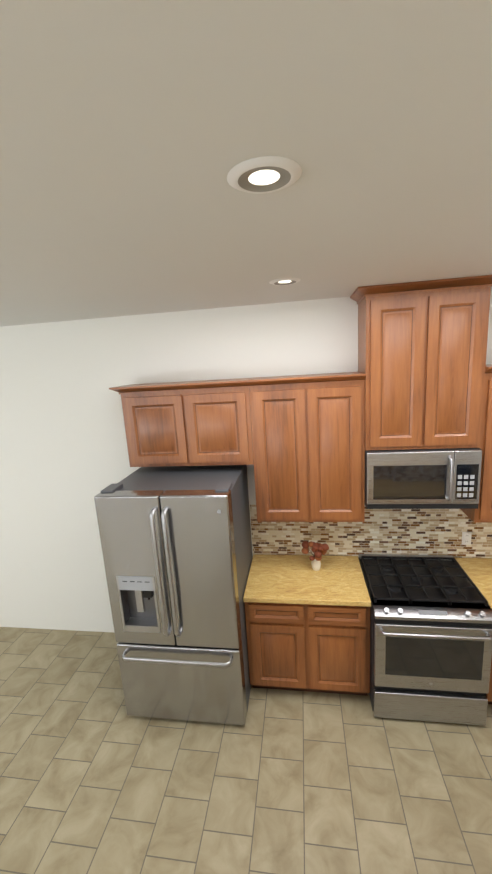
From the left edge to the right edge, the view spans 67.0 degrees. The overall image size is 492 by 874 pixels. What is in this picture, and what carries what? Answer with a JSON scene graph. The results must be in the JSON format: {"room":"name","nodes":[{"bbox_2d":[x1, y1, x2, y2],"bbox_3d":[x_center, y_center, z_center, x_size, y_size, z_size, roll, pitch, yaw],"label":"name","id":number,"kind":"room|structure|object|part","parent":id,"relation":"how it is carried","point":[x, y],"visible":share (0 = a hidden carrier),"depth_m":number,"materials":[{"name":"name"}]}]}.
{"room":"kitchen","nodes":[
{"label":"kitchen","id":0,"kind":"room"},
{"bbox_2d":[0,627,491,873],"bbox_3d":[-1.678,2.760,0.515,8.400,0.100,7.200,-2,12,9],"label":"floor","id":1,"kind":"structure","parent":0,"point":[95,778],"depth_m":2.39,"materials":[{"name":"tile"}]},
{"bbox_2d":[94,465,251,724],"bbox_3d":[-0.460,1.185,3.000,0.922,1.831,0.931,-2,12,9],"label":"fridge","id":2,"kind":"object","parent":1,"relation":"on","point":[198,671],"depth_m":2.60,"materials":[{"name":"silver metal"}]},
{"bbox_3d":[-0.758,0.935,2.635,0.458,1.136,0.121,-2,12,9],"label":"fridge door","id":3,"kind":"part","parent":2,"relation":"part of","materials":[{"name":"silver metal"}]},
{"bbox_2d":[244,602,369,695],"bbox_3d":[0.510,1.589,3.125,0.924,0.873,0.620,-2,12,9],"label":"base cabinet","id":4,"kind":"object","parent":1,"relation":"on","point":[311,648],"visible":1,"depth_m":2.82,"materials":[{"name":"brown wood"}]},
{"bbox_2d":[243,554,370,606],"bbox_3d":[0.481,1.143,3.025,0.926,0.040,0.636,-2,12,9],"label":"countertop","id":5,"kind":"structure","parent":4,"relation":"on","point":[298,579],"depth_m":2.93,"materials":[{"name":"stone"}]},
{"bbox_2d":[301,541,328,570],"bbox_3d":[0.569,0.983,3.057,0.224,0.246,0.149,-2,12,9],"label":"vase","id":6,"kind":"object","parent":5,"relation":"on","point":[318,550],"visible":1,"depth_m":3.03,"materials":[{"name":"beige ceramic"}]},
{"bbox_2d":[359,554,491,725],"bbox_3d":[1.338,1.542,2.903,0.767,0.953,0.791,-2,12,9],"label":"stove","id":7,"kind":"object","parent":1,"relation":"on","point":[430,637],"visible":0.98,"depth_m":2.61,"materials":[{"name":"grey metal"}]},
{"bbox_2d":[486,658,491,703],"bbox_3d":[2.187,1.536,2.870,0.907,0.873,0.620,-2,12,9],"label":"base cabinet","id":8,"kind":"object","parent":1,"relation":"on","point":[489,696],"visible":0.04,"depth_m":2.67,"materials":[{"name":"brown wood"}]},
{"bbox_2d":[455,558,491,608],"bbox_3d":[2.153,1.089,2.771,0.900,0.040,0.636,-2,12,9],"label":"countertop","id":9,"kind":"structure","parent":8,"relation":"on","point":[478,571],"depth_m":2.91,"materials":[{"name":"stone"}]},
{"bbox_2d":[0,287,491,632],"bbox_3d":[-1.287,0.485,3.555,8.400,3.080,0.140,-2,12,9],"label":"wall","id":10,"kind":"structure","parent":0,"point":[64,458],"depth_m":3.35,"materials":[{"name":"white paint"}]},
{"bbox_2d":[109,377,253,466],"bbox_3d":[-0.473,-0.116,3.021,1.074,0.650,0.391,-2,12,9],"label":"upper cabinet","id":11,"kind":"object","parent":10,"relation":"attached to","point":[197,423],"visible":0.94,"depth_m":2.86,"materials":[{"name":"brown wood"}]},
{"bbox_2d":[248,372,365,521],"bbox_3d":[0.483,0.086,2.925,0.828,1.125,0.391,-2,12,9],"label":"upper cabinet","id":12,"kind":"object","parent":10,"relation":"attached to","point":[308,436],"visible":1,"depth_m":2.77,"materials":[{"name":"brown wood"}]},
{"bbox_2d":[250,505,491,557],"bbox_3d":[1.344,0.785,3.159,2.620,0.730,0.008,-2,12,9],"label":"backsplash","id":13,"kind":"structure","parent":10,"relation":"attached to","point":[412,531],"depth_m":3.18,"materials":[{"name":"tile"}]},
{"bbox_2d":[350,275,491,450],"bbox_3d":[1.239,-0.493,2.681,0.891,1.123,0.411,-2,12,9],"label":"upper cabinet","id":14,"kind":"object","parent":10,"relation":"attached to","point":[422,349],"visible":1,"depth_m":2.52,"materials":[{"name":"brown wood"}]},
{"bbox_2d":[365,448,481,508],"bbox_3d":[1.284,0.276,2.817,0.767,0.430,0.454,-2,12,9],"label":"over-the-range microwave","id":15,"kind":"object","parent":14,"relation":"attached to","point":[447,478],"visible":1,"depth_m":2.65,"materials":[{"name":"grey metal"}]},
{"bbox_2d":[462,532,471,544],"bbox_3d":[1.837,0.844,3.091,0.072,0.115,0.008,-2,12,9],"label":"electrical outlet","id":16,"kind":"object","parent":10,"relation":"attached to","point":[466,538],"visible":1,"depth_m":3.09,"materials":[{"name":"white plastic"}]},
{"bbox_2d":[461,364,491,522],"bbox_3d":[2.109,0.035,2.678,0.909,1.125,0.391,-2,12,9],"label":"upper cabinet","id":17,"kind":"object","parent":10,"relation":"attached to","point":[482,512],"visible":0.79,"depth_m":2.61,"materials":[{"name":"brown wood"}]},
{"bbox_2d":[0,0,491,326],"bbox_3d":[-1.873,-0.349,-0.123,8.400,0.100,7.200,-2,12,9],"label":"ceiling","id":18,"kind":"structure","parent":0,"point":[133,133],"depth_m":0.77,"materials":[{"name":"white paint"}]},
{"bbox_2d":[227,156,301,193],"bbox_3d":[0.044,-0.621,0.893,0.180,0.009,0.180,-2,12,9],"label":"recessed light","id":19,"kind":"object","parent":18,"relation":"in","point":[264,174],"visible":1,"depth_m":0.88,"materials":[{"name":"white"}]},
{"bbox_2d":[269,278,300,285],"bbox_3d":[0.223,-0.885,2.122,0.180,0.009,0.180,-2,12,9],"label":"recessed light","id":20,"kind":"object","parent":18,"relation":"in","point":[284,281],"visible":1,"depth_m":2.11,"materials":[{"name":"white"}]}
]}

